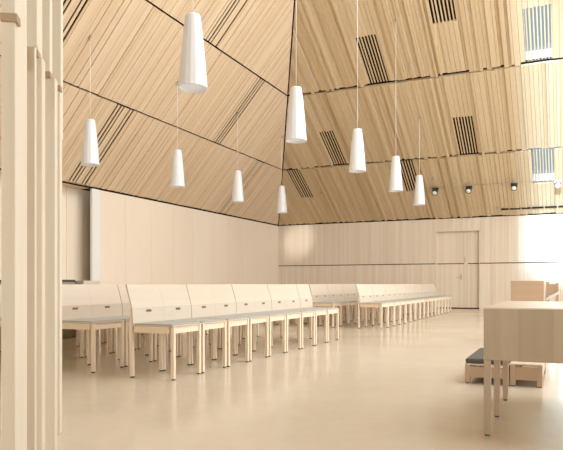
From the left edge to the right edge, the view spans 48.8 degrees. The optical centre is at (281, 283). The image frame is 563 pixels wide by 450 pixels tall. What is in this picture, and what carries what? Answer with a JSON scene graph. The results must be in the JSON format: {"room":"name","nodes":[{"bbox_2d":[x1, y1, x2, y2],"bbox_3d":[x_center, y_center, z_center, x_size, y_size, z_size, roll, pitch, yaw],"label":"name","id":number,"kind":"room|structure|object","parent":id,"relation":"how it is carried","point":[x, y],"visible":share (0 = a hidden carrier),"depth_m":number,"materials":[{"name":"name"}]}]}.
{"room":"house of worship","nodes":[
{"label":"house of worship","id":0,"kind":"room"},
{"bbox_2d":[0,168,278,283],"bbox_3d":[-5.475,-0.728,11.711,0.612,3.055,24.760,0,0,25],"label":"wall","id":1,"kind":"structure","parent":0,"point":[134,239],"depth_m":15.92,"materials":[{"name":"brown wood"}]},
{"bbox_2d":[0,0,562,224],"bbox_3d":[1.647,-6.431,8.433,15.227,8.590,24.710,0,0,25],"label":"ceiling","id":2,"kind":"structure","parent":0,"point":[482,107],"depth_m":15.29,"materials":[{"name":"brown wood"}]},
{"bbox_2d":[80,35,99,166],"bbox_3d":[-3.357,-3.228,10.899,0.328,2.286,0.328,0,0,25],"label":"pendant lamp","id":3,"kind":"object","parent":2,"relation":"hanging from","point":[90,153],"visible":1,"depth_m":10.81,"materials":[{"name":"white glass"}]},
{"bbox_2d":[170,80,184,187],"bbox_3d":[-2.236,-3.228,13.355,0.328,2.286,0.328,0,0,25],"label":"pendant lamp","id":4,"kind":"object","parent":2,"relation":"hanging from","point":[177,172],"visible":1,"depth_m":13.26,"materials":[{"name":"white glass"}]},
{"bbox_2d":[178,0,207,92],"bbox_3d":[-0.958,-5.446,6.714,0.328,6.671,0.328,0,0,25],"label":"pendant lamp","id":5,"kind":"object","parent":2,"relation":"hanging from","point":[192,73],"visible":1,"depth_m":6.62,"materials":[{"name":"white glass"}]},
{"bbox_2d":[231,112,243,202],"bbox_3d":[-1.115,-3.228,15.811,0.328,2.286,0.328,0,0,25],"label":"pendant lamp","id":6,"kind":"object","parent":2,"relation":"hanging from","point":[237,191],"visible":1,"depth_m":15.71,"materials":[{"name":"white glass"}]},
{"bbox_2d":[276,135,286,213],"bbox_3d":[0.007,-3.228,18.267,0.328,2.286,0.328,0,0,25],"label":"pendant lamp","id":7,"kind":"object","parent":2,"relation":"hanging from","point":[281,201],"visible":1,"depth_m":18.17,"materials":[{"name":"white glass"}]},
{"bbox_2d":[285,86,306,143],"bbox_3d":[0.216,-5.468,9.190,0.328,6.716,0.328,0,0,25],"label":"pendant lamp","id":8,"kind":"object","parent":2,"relation":"hanging from","point":[296,125],"visible":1,"depth_m":9.09,"materials":[{"name":"white glass"}]},
{"bbox_2d":[349,0,365,172],"bbox_3d":[1.427,-4.879,11.661,0.328,5.538,0.328,0,0,25],"label":"pendant lamp","id":9,"kind":"object","parent":2,"relation":"hanging from","point":[357,155],"visible":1,"depth_m":11.57,"materials":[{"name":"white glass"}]},
{"bbox_2d":[389,19,402,191],"bbox_3d":[2.605,-4.080,14.146,0.328,3.941,0.328,0,0,25],"label":"pendant lamp","id":10,"kind":"object","parent":2,"relation":"hanging from","point":[395,185],"visible":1,"depth_m":14.04,"materials":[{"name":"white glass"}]},
{"bbox_2d":[413,117,424,205],"bbox_3d":[3.690,-3.297,16.619,0.328,2.373,0.328,0,0,25],"label":"pendant lamp","id":11,"kind":"object","parent":2,"relation":"hanging from","point":[419,196],"visible":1,"depth_m":16.53,"materials":[{"name":"white glass"}]},
{"bbox_2d":[432,188,438,195],"bbox_3d":[4.672,-2.809,18.902,0.180,0.238,0.247,0,0,25],"label":"spotlight","id":12,"kind":"object","parent":2,"relation":"attached to","point":[434,190],"visible":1,"depth_m":18.84,"materials":[{"name":"black plastic"}]},
{"bbox_2d":[465,186,471,193],"bbox_3d":[5.572,-2.809,18.491,0.180,0.238,0.247,0,0,25],"label":"spotlight","id":13,"kind":"object","parent":2,"relation":"attached to","point":[468,188],"visible":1,"depth_m":18.43,"materials":[{"name":"black plastic"}]},
{"bbox_2d":[434,179,562,187],"bbox_3d":[6.369,-2.939,18.165,4.700,0.010,0.012,0,0,25],"label":"cable","id":14,"kind":"object","parent":2,"relation":"attached to","point":[559,179],"visible":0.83,"depth_m":18.17,"materials":[{"name":"metal"}]},
{"bbox_2d":[511,183,517,190],"bbox_3d":[6.728,-2.809,17.964,0.180,0.238,0.247,0,0,25],"label":"spotlight","id":15,"kind":"object","parent":2,"relation":"attached to","point":[513,185],"visible":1,"depth_m":17.90,"materials":[{"name":"black plastic"}]},
{"bbox_2d":[501,206,562,209],"bbox_3d":[8.994,-2.309,18.216,4.833,0.049,0.057,0,0,25],"label":"rail","id":16,"kind":"object","parent":2,"relation":"attached to","point":[545,206],"visible":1,"depth_m":18.84,"materials":[{"name":"black metal"}]},
{"bbox_2d":[522,0,551,61],"bbox_3d":[5.728,-5.704,13.836,0.650,1.037,1.510,0,0,25],"label":"window","id":17,"kind":"structure","parent":2,"relation":"attached to","point":[547,55],"depth_m":14.38,"materials":[{"name":"white paint"}]},
{"bbox_2d":[531,145,553,182],"bbox_3d":[7.341,-3.449,17.369,0.650,1.037,1.510,0,0,25],"label":"window","id":18,"kind":"structure","parent":2,"relation":"attached to","point":[544,145],"depth_m":17.94,"materials":[{"name":"white paint"}]},
{"bbox_2d":[554,180,561,187],"bbox_3d":[7.783,-2.809,17.482,0.180,0.238,0.247,0,0,25],"label":"spotlight","id":19,"kind":"object","parent":2,"relation":"attached to","point":[557,182],"visible":1,"depth_m":17.43,"materials":[{"name":"metal"}]},
{"bbox_2d":[0,306,562,449],"bbox_3d":[0.660,0.900,8.911,17.900,0.200,25.360,0,0,25],"label":"floor","id":20,"kind":"structure","parent":0,"point":[403,386],"depth_m":4.34,"materials":[{"name":"concrete"}]},
{"bbox_2d":[0,284,0,325],"bbox_3d":[-2.652,0.403,6.263,0.490,0.795,0.457,0,0,25],"label":"chair","id":21,"kind":"object","parent":20,"relation":"on","point":[0,284],"visible":0.02,"depth_m":6.27,"materials":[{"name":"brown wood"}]},
{"bbox_2d":[0,0,62,449],"bbox_3d":[-1.037,-0.900,2.581,0.116,3.400,1.798,0,0,-11],"label":"wooden column","id":22,"kind":"structure","parent":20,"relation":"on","point":[31,30],"depth_m":2.35,"materials":[{"name":"beige wood"}]},
{"bbox_2d":[0,280,74,338],"bbox_3d":[-3.697,0.369,9.336,1.240,0.862,0.325,0,0,25],"label":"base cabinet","id":23,"kind":"object","parent":20,"relation":"on","point":[66,333],"visible":0.09,"depth_m":9.10,"materials":[{"name":"beige wood"}]},
{"bbox_2d":[76,329,79,345],"bbox_3d":[-2.906,0.403,7.898,0.490,0.795,0.457,0,0,25],"label":"chair","id":24,"kind":"object","parent":20,"relation":"on","point":[77,331],"visible":0.1,"depth_m":7.97,"materials":[{"name":"brown wood"}]},
{"bbox_2d":[80,330,83,357],"bbox_3d":[-2.461,0.403,6.680,0.490,0.795,0.457,0,0,25],"label":"chair","id":25,"kind":"object","parent":20,"relation":"on","point":[81,331],"visible":0.06,"depth_m":6.75,"materials":[{"name":"brown wood"}]},
{"bbox_2d":[73,281,99,337],"bbox_3d":[-3.033,0.375,9.442,0.380,0.850,0.360,0,0,25],"label":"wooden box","id":26,"kind":"object","parent":20,"relation":"on","point":[76,282],"visible":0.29,"depth_m":9.30,"materials":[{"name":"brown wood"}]},
{"bbox_2d":[62,284,111,356],"bbox_3d":[-2.268,0.403,7.103,0.490,0.795,0.457,0,0,25],"label":"chair","id":27,"kind":"object","parent":20,"relation":"on","point":[110,329],"visible":0.23,"depth_m":7.17,"materials":[{"name":"brown wood"}]},
{"bbox_2d":[62,285,124,372],"bbox_3d":[-1.824,0.403,5.885,0.490,0.795,0.457,0,0,25],"label":"chair","id":28,"kind":"object","parent":20,"relation":"on","point":[76,302],"visible":0.77,"depth_m":5.91,"materials":[{"name":"brown wood"}]},
{"bbox_2d":[101,329,103,342],"bbox_3d":[-2.712,0.403,8.322,0.490,0.795,0.457,0,0,25],"label":"chair","id":29,"kind":"object","parent":20,"relation":"on","point":[102,330],"visible":0.06,"depth_m":8.39,"materials":[{"name":"brown wood"}]},
{"bbox_2d":[100,329,106,342],"bbox_3d":[-2.522,0.403,8.738,0.490,0.795,0.457,0,0,25],"label":"chair","id":30,"kind":"object","parent":20,"relation":"on","point":[105,330],"visible":0.06,"depth_m":8.45,"materials":[{"name":"brown wood"}]},
{"bbox_2d":[82,284,136,352],"bbox_3d":[-2.078,0.403,7.520,0.490,0.795,0.457,0,0,25],"label":"chair","id":31,"kind":"object","parent":20,"relation":"on","point":[113,329],"visible":0.16,"depth_m":7.24,"materials":[{"name":"brown wood"}]},
{"bbox_2d":[87,284,152,366],"bbox_3d":[-1.634,0.403,6.302,0.490,0.795,0.457,0,0,25],"label":"chair","id":32,"kind":"object","parent":20,"relation":"on","point":[105,299],"visible":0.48,"depth_m":6.37,"materials":[{"name":"brown wood"}]},
{"bbox_2d":[117,284,177,360],"bbox_3d":[-1.440,0.403,6.726,0.490,0.795,0.457,0,0,25],"label":"chair","id":33,"kind":"object","parent":20,"relation":"on","point":[124,298],"visible":0.37,"depth_m":6.66,"materials":[{"name":"brown wood"}]},
{"bbox_2d":[137,333,158,348],"bbox_3d":[-1.885,0.403,7.944,0.490,0.795,0.457,0,0,25],"label":"chair","id":34,"kind":"object","parent":20,"relation":"on","point":[138,334],"visible":0.18,"depth_m":7.66,"materials":[{"name":"brown wood"}]},
{"bbox_2d":[144,284,181,356],"bbox_3d":[-1.250,0.403,7.142,0.490,0.795,0.457,0,0,25],"label":"chair","id":35,"kind":"object","parent":20,"relation":"on","point":[179,334],"visible":0.2,"depth_m":7.01,"materials":[{"name":"brown wood"}]},
{"bbox_2d":[125,285,201,379],"bbox_3d":[-1.025,0.403,5.444,0.490,0.795,0.457,0,0,25],"label":"chair","id":36,"kind":"object","parent":20,"relation":"on","point":[146,303],"visible":1,"depth_m":5.41,"materials":[{"name":"brown wood"}]},
{"bbox_2d":[159,285,226,372],"bbox_3d":[-0.835,0.403,5.861,0.490,0.795,0.457,0,0,25],"label":"chair","id":37,"kind":"object","parent":20,"relation":"on","point":[175,298],"visible":0.88,"depth_m":5.89,"materials":[{"name":"brown wood"}]},
{"bbox_2d":[168,284,220,348],"bbox_3d":[-1.057,0.403,7.566,0.490,0.795,0.457,0,0,25],"label":"chair","id":38,"kind":"object","parent":20,"relation":"on","point":[219,329],"visible":0.12,"depth_m":7.64,"materials":[{"name":"brown wood"}]},
{"bbox_2d":[193,326,238,348],"bbox_3d":[-0.867,0.403,7.982,0.490,0.795,0.457,0,0,25],"label":"chair","id":39,"kind":"object","parent":20,"relation":"on","point":[237,326],"visible":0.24,"depth_m":8.07,"materials":[{"name":"brown wood"}]},
{"bbox_2d":[186,284,249,366],"bbox_3d":[-0.641,0.403,6.284,0.490,0.795,0.457,0,0,25],"label":"chair","id":40,"kind":"object","parent":20,"relation":"on","point":[201,297],"visible":0.76,"depth_m":6.33,"materials":[{"name":"brown wood"}]},
{"bbox_2d":[210,284,268,360],"bbox_3d":[-0.451,0.403,6.701,0.490,0.795,0.457,0,0,25],"label":"chair","id":41,"kind":"object","parent":20,"relation":"on","point":[225,302],"visible":0.78,"depth_m":6.75,"materials":[{"name":"brown wood"}]},
{"bbox_2d":[239,325,240,344],"bbox_3d":[-0.673,0.403,8.406,0.490,0.795,0.457,0,0,25],"label":"chair","id":42,"kind":"object","parent":20,"relation":"on","point":[240,325],"visible":0.09,"depth_m":8.12,"materials":[{"name":"brown wood"}]},
{"bbox_2d":[242,323,256,341],"bbox_3d":[-0.483,0.403,8.822,0.490,0.795,0.457,0,0,25],"label":"chair","id":43,"kind":"object","parent":20,"relation":"on","point":[256,323],"visible":0.11,"depth_m":9.07,"materials":[{"name":"brown wood"}]},
{"bbox_2d":[231,284,285,356],"bbox_3d":[-0.258,0.403,7.124,0.490,0.795,0.457,0,0,25],"label":"chair","id":44,"kind":"object","parent":20,"relation":"on","point":[245,302],"visible":0.69,"depth_m":7.17,"materials":[{"name":"brown wood"}]},
{"bbox_2d":[244,320,281,338],"bbox_3d":[-0.290,0.403,9.246,0.490,0.795,0.457,0,0,25],"label":"chair","id":45,"kind":"object","parent":20,"relation":"on","point":[280,320],"visible":0.18,"depth_m":9.32,"materials":[{"name":"brown wood"}]},
{"bbox_2d":[250,284,301,352],"bbox_3d":[-0.068,0.403,7.541,0.490,0.795,0.457,0,0,25],"label":"chair","id":46,"kind":"object","parent":20,"relation":"on","point":[262,298],"visible":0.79,"depth_m":7.58,"materials":[{"name":"brown wood"}]},
{"bbox_2d":[267,284,314,348],"bbox_3d":[0.126,0.403,7.964,0.490,0.795,0.457,0,0,25],"label":"chair","id":47,"kind":"object","parent":20,"relation":"on","point":[276,291],"visible":0.68,"depth_m":7.98,"materials":[{"name":"brown wood"}]},
{"bbox_2d":[282,284,327,344],"bbox_3d":[0.316,0.403,8.381,0.490,0.795,0.457,0,0,25],"label":"chair","id":48,"kind":"object","parent":20,"relation":"on","point":[290,290],"visible":0.62,"depth_m":8.44,"materials":[{"name":"brown wood"}]},
{"bbox_2d":[296,284,338,341],"bbox_3d":[0.509,0.403,8.804,0.490,0.795,0.457,0,0,25],"label":"chair","id":49,"kind":"object","parent":20,"relation":"on","point":[304,292],"visible":0.66,"depth_m":8.87,"materials":[{"name":"brown wood"}]},
{"bbox_2d":[309,284,340,327],"bbox_3d":[0.822,0.403,11.680,0.490,0.795,0.457,0,0,25],"label":"chair","id":50,"kind":"object","parent":20,"relation":"on","point":[314,288],"visible":0.84,"depth_m":11.65,"materials":[{"name":"brown wood"}]},
{"bbox_2d":[318,284,348,325],"bbox_3d":[1.012,0.403,12.097,0.490,0.795,0.457,0,0,25],"label":"chair","id":51,"kind":"object","parent":20,"relation":"on","point":[323,288],"visible":0.7,"depth_m":12.12,"materials":[{"name":"brown wood"}]},
{"bbox_2d":[326,284,355,324],"bbox_3d":[1.205,0.403,12.520,0.490,0.795,0.457,0,0,25],"label":"chair","id":52,"kind":"object","parent":20,"relation":"on","point":[331,287],"visible":0.72,"depth_m":12.59,"materials":[{"name":"brown wood"}]},
{"bbox_2d":[334,284,362,322],"bbox_3d":[1.395,0.403,12.937,0.490,0.795,0.457,0,0,25],"label":"chair","id":53,"kind":"object","parent":20,"relation":"on","point":[340,293],"visible":0.5,"depth_m":13.01,"materials":[{"name":"brown wood"}]},
{"bbox_2d":[342,284,368,321],"bbox_3d":[1.589,0.403,13.360,0.490,0.795,0.457,0,0,25],"label":"chair","id":54,"kind":"object","parent":20,"relation":"on","point":[347,293],"visible":0.57,"depth_m":13.43,"materials":[{"name":"brown wood"}]},
{"bbox_2d":[349,284,374,320],"bbox_3d":[1.779,0.403,13.777,0.490,0.795,0.457,0,0,25],"label":"chair","id":55,"kind":"object","parent":20,"relation":"on","point":[354,295],"visible":0.41,"depth_m":13.83,"materials":[{"name":"brown wood"}]},
{"bbox_2d":[355,285,375,319],"bbox_3d":[1.972,0.403,14.200,0.490,0.795,0.457,0,0,25],"label":"chair","id":56,"kind":"object","parent":20,"relation":"on","point":[355,285],"visible":0.2,"depth_m":14.07,"materials":[{"name":"brown wood"}]},
{"bbox_2d":[355,284,388,328],"bbox_3d":[1.649,0.403,11.302,0.490,0.795,0.457,0,0,25],"label":"chair","id":57,"kind":"object","parent":20,"relation":"on","point":[362,298],"visible":0.99,"depth_m":11.22,"materials":[{"name":"brown wood"}]},
{"bbox_2d":[364,284,394,326],"bbox_3d":[1.840,0.403,11.719,0.490,0.795,0.457,0,0,25],"label":"chair","id":58,"kind":"object","parent":20,"relation":"on","point":[370,296],"visible":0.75,"depth_m":11.79,"materials":[{"name":"brown wood"}]},
{"bbox_2d":[371,284,399,325],"bbox_3d":[2.033,0.403,12.142,0.490,0.795,0.457,0,0,25],"label":"chair","id":59,"kind":"object","parent":20,"relation":"on","point":[375,289],"visible":0.74,"depth_m":12.21,"materials":[{"name":"brown wood"}]},
{"bbox_2d":[377,284,405,323],"bbox_3d":[2.223,0.403,12.559,0.490,0.795,0.457,0,0,25],"label":"chair","id":60,"kind":"object","parent":20,"relation":"on","point":[381,288],"visible":0.72,"depth_m":12.63,"materials":[{"name":"brown wood"}]},
{"bbox_2d":[383,284,410,322],"bbox_3d":[2.417,0.403,12.982,0.490,0.795,0.457,0,0,25],"label":"chair","id":61,"kind":"object","parent":20,"relation":"on","point":[386,286],"visible":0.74,"depth_m":13.05,"materials":[{"name":"brown wood"}]},
{"bbox_2d":[389,284,415,320],"bbox_3d":[2.607,0.403,13.399,0.490,0.795,0.457,0,0,25],"label":"chair","id":62,"kind":"object","parent":20,"relation":"on","point":[392,286],"visible":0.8,"depth_m":13.47,"materials":[{"name":"brown wood"}]},
{"bbox_2d":[394,284,419,319],"bbox_3d":[2.800,0.403,13.822,0.490,0.795,0.457,0,0,25],"label":"chair","id":63,"kind":"object","parent":20,"relation":"on","point":[397,286],"visible":0.6,"depth_m":13.89,"materials":[{"name":"brown wood"}]},
{"bbox_2d":[400,284,424,319],"bbox_3d":[2.990,0.403,14.239,0.490,0.795,0.457,0,0,25],"label":"chair","id":64,"kind":"object","parent":20,"relation":"on","point":[402,286],"visible":0.64,"depth_m":14.29,"materials":[{"name":"brown wood"}]},
{"bbox_2d":[404,284,428,318],"bbox_3d":[3.184,0.403,14.663,0.490,0.795,0.457,0,0,25],"label":"chair","id":65,"kind":"object","parent":20,"relation":"on","point":[407,287],"visible":0.51,"depth_m":14.73,"materials":[{"name":"brown wood"}]},
{"bbox_2d":[409,284,431,317],"bbox_3d":[3.374,0.403,15.079,0.490,0.795,0.457,0,0,25],"label":"chair","id":66,"kind":"object","parent":20,"relation":"on","point":[413,294],"visible":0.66,"depth_m":15.15,"materials":[{"name":"brown wood"}]},
{"bbox_2d":[413,284,435,316],"bbox_3d":[3.567,0.403,15.503,0.490,0.795,0.457,0,0,25],"label":"chair","id":67,"kind":"object","parent":20,"relation":"on","point":[417,292],"visible":0.67,"depth_m":15.57,"materials":[{"name":"brown wood"}]},
{"bbox_2d":[417,284,438,314],"bbox_3d":[3.757,0.403,15.919,0.490,0.795,0.457,0,0,25],"label":"chair","id":68,"kind":"object","parent":20,"relation":"on","point":[418,285],"visible":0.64,"depth_m":15.99,"materials":[{"name":"brown wood"}]},
{"bbox_2d":[421,284,442,314],"bbox_3d":[3.951,0.403,16.343,0.490,0.795,0.457,0,0,25],"label":"chair","id":69,"kind":"object","parent":20,"relation":"on","point":[422,285],"visible":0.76,"depth_m":16.42,"materials":[{"name":"brown wood"}]},
{"bbox_2d":[425,284,444,313],"bbox_3d":[4.141,0.403,16.759,0.490,0.795,0.457,0,0,25],"label":"chair","id":70,"kind":"object","parent":20,"relation":"on","point":[426,285],"visible":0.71,"depth_m":16.79,"materials":[{"name":"brown wood"}]},
{"bbox_2d":[428,284,448,312],"bbox_3d":[4.334,0.403,17.183,0.490,0.795,0.457,0,0,25],"label":"chair","id":71,"kind":"object","parent":20,"relation":"on","point":[429,285],"visible":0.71,"depth_m":17.19,"materials":[{"name":"brown wood"}]},
{"bbox_2d":[431,284,450,312],"bbox_3d":[4.524,0.403,17.599,0.490,0.795,0.457,0,0,25],"label":"chair","id":72,"kind":"object","parent":20,"relation":"on","point":[433,285],"visible":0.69,"depth_m":17.63,"materials":[{"name":"brown wood"}]},
{"bbox_2d":[465,348,511,384],"bbox_3d":[1.832,0.700,5.380,0.335,0.200,0.950,0,0,25],"label":"kneeler","id":73,"kind":"object","parent":20,"relation":"on","point":[474,365],"visible":0.55,"depth_m":5.00,"materials":[{"name":"brown wood"}]},
{"bbox_2d":[466,348,509,364],"bbox_3d":[1.831,0.620,5.380,0.329,0.040,0.944,0,0,25],"label":"cushion","id":74,"kind":"object","parent":73,"relation":"on","point":[477,358],"depth_m":5.00,"materials":[{"name":"grey fabric"}]},
{"bbox_2d":[483,301,562,435],"bbox_3d":[2.007,0.462,3.602,1.441,0.676,1.380,0,0,25],"label":"altar table","id":75,"kind":"object","parent":20,"relation":"on","point":[520,331],"visible":1,"depth_m":3.22,"materials":[{"name":"brown wood"}]},
{"bbox_2d":[510,361,545,387],"bbox_3d":[2.092,0.712,5.245,0.235,0.177,0.920,0,0,25],"label":"stool","id":76,"kind":"object","parent":20,"relation":"on","point":[536,372],"visible":0.7,"depth_m":4.84,"materials":[{"name":"brown wood"}]},
{"bbox_2d":[511,281,544,300],"bbox_3d":[3.375,0.379,8.507,0.415,0.842,0.380,0,0,25],"label":"lectern","id":77,"kind":"object","parent":20,"relation":"on","point":[520,290],"visible":0.24,"depth_m":8.33,"materials":[{"name":"brown wood"}]},
{"bbox_2d":[546,282,558,301],"bbox_3d":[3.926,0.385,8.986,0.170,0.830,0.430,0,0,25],"label":"chair","id":78,"kind":"object","parent":20,"relation":"on","point":[551,289],"visible":0.43,"depth_m":8.81,"materials":[{"name":"brown wood"}]},
{"bbox_2d":[546,291,558,300],"bbox_3d":[3.926,0.170,8.986,0.170,0.140,0.430,0,0,25],"label":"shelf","id":79,"kind":"object","parent":78,"relation":"attached to","point":[553,293],"depth_m":8.81,"materials":[{"name":"wood"}]},
{"bbox_2d":[278,211,562,308],"bbox_3d":[6.798,-0.728,19.706,15.300,3.055,0.221,0,0,25],"label":"wall","id":80,"kind":"structure","parent":0,"point":[521,247],"depth_m":20.69,"materials":[{"name":"brown wood"}]},
{"bbox_2d":[436,230,479,308],"bbox_3d":[5.737,-0.465,20.188,1.390,2.530,0.205,0,0,25],"label":"door","id":81,"kind":"structure","parent":80,"relation":"in","point":[457,252],"depth_m":20.21,"materials":[{"name":"brown wood"}]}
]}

